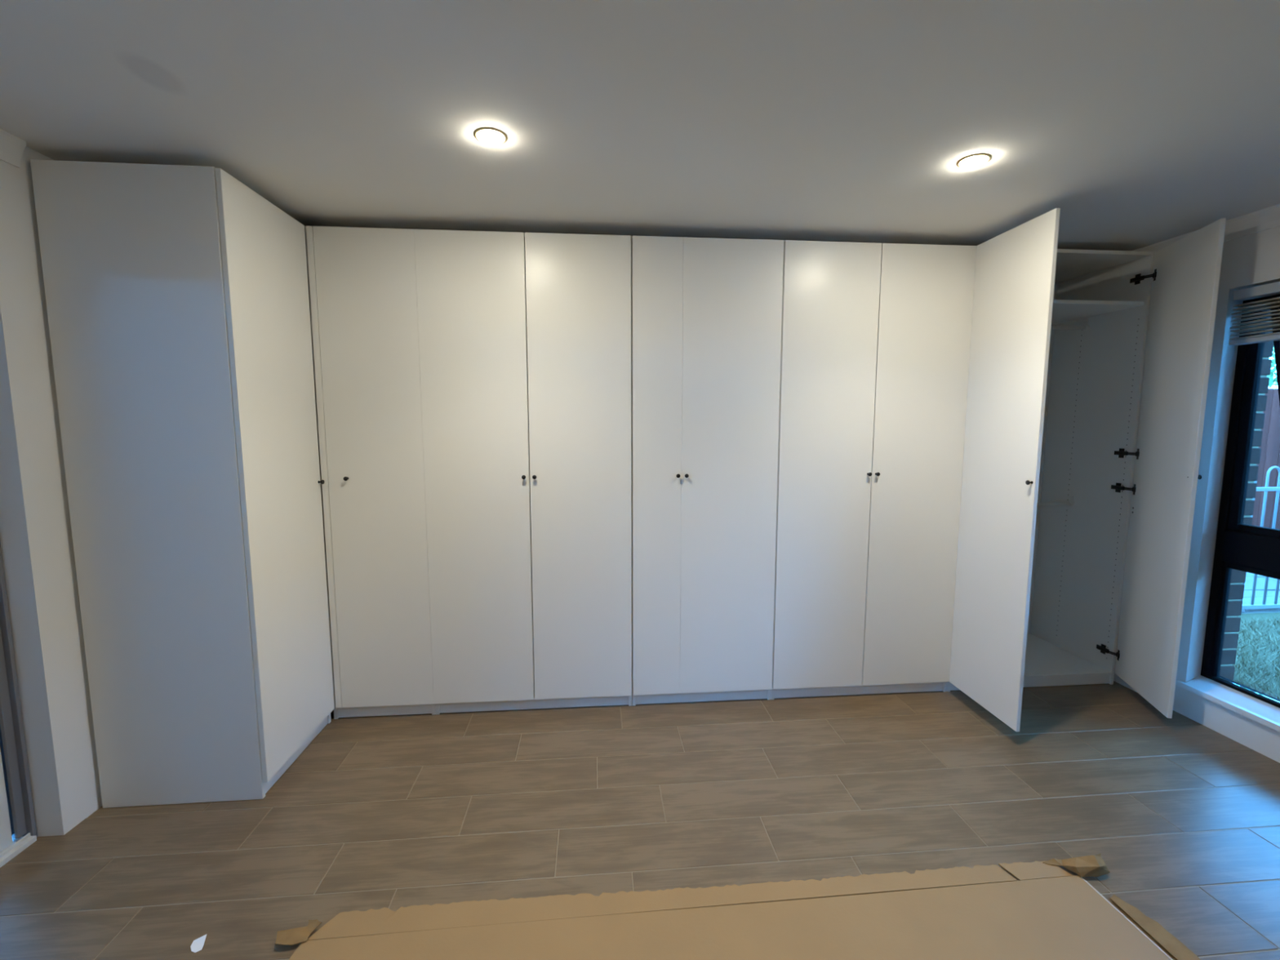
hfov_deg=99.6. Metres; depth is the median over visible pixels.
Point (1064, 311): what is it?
shelf
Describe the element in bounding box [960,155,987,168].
diffuser
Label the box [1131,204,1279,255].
trim
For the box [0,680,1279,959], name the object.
floor
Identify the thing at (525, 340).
wardrobe
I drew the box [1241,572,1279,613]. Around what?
paving
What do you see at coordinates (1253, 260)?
wall
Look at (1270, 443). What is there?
fence
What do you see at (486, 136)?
diffuser
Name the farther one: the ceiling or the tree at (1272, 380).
the tree at (1272, 380)
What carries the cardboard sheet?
on the floor
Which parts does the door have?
sliding panel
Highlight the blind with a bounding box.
[1228,281,1279,345]
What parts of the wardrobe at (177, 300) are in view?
door, panel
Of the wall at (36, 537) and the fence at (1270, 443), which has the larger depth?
the fence at (1270, 443)
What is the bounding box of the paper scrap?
[190,934,206,952]
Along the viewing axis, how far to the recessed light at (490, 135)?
1.75 m
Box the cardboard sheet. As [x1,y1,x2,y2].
[275,853,1200,959]
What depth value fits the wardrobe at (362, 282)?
2.57 m
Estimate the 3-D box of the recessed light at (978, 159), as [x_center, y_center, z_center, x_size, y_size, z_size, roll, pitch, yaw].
[1.196,-1.138,1.937,0.108,0.011,0.108,-1,6,-5]
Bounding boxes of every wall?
[0,146,102,836]
[1113,226,1279,763]
[1219,306,1273,679]
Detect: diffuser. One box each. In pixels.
[476,129,504,144]
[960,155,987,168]
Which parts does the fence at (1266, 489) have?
rail, rail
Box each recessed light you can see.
[473,127,507,144]
[956,153,991,168]
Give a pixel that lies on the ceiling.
(1145, 122)
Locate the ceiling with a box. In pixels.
[0,0,1279,250]
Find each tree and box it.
[1266,346,1277,388]
[1269,293,1279,404]
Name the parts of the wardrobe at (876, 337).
panel, door, panel, door, panel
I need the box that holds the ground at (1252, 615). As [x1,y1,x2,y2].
[1232,612,1279,697]
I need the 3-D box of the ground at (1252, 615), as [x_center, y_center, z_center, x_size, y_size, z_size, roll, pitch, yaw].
[9.312,1.232,4.130,12.940,0.196,17.000,-1,6,-5]
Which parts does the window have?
sill, sash, glass pane, sash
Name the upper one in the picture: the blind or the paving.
the blind
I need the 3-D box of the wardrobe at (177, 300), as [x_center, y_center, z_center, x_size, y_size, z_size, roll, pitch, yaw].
[-1.777,0.056,2.259,0.631,2.362,0.559,-1,6,-5]
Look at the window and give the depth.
2.60 m
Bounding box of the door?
[0,542,37,867]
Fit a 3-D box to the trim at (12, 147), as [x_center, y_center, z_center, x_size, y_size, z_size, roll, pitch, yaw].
[-1.748,-0.701,-1.867,0.034,0.085,7.415,-1,6,-5]
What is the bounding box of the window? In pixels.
[1175,295,1279,732]
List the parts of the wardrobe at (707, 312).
panel, door, panel, door, panel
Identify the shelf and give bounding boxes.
[1051,299,1144,324]
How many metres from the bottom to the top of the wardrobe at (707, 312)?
2.363 m
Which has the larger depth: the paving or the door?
the paving
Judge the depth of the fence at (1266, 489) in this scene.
4.24 m
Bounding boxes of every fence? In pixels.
[1240,466,1279,608]
[1252,388,1279,529]
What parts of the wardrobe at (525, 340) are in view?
panel, door, panel, panel, door, panel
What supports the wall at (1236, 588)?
on the ground at (1252, 615)
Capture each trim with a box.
[0,128,26,168]
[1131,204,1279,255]
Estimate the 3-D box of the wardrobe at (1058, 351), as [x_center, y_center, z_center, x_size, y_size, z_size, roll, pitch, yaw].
[2.173,-0.015,2.936,1.050,2.363,1.083,-1,6,-5]
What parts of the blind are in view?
rail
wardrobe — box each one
[30,159,334,808]
[304,226,435,719]
[413,229,631,714]
[631,235,783,706]
[770,240,976,699]
[946,208,1226,731]
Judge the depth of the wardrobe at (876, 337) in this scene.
2.78 m
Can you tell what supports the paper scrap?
on the floor

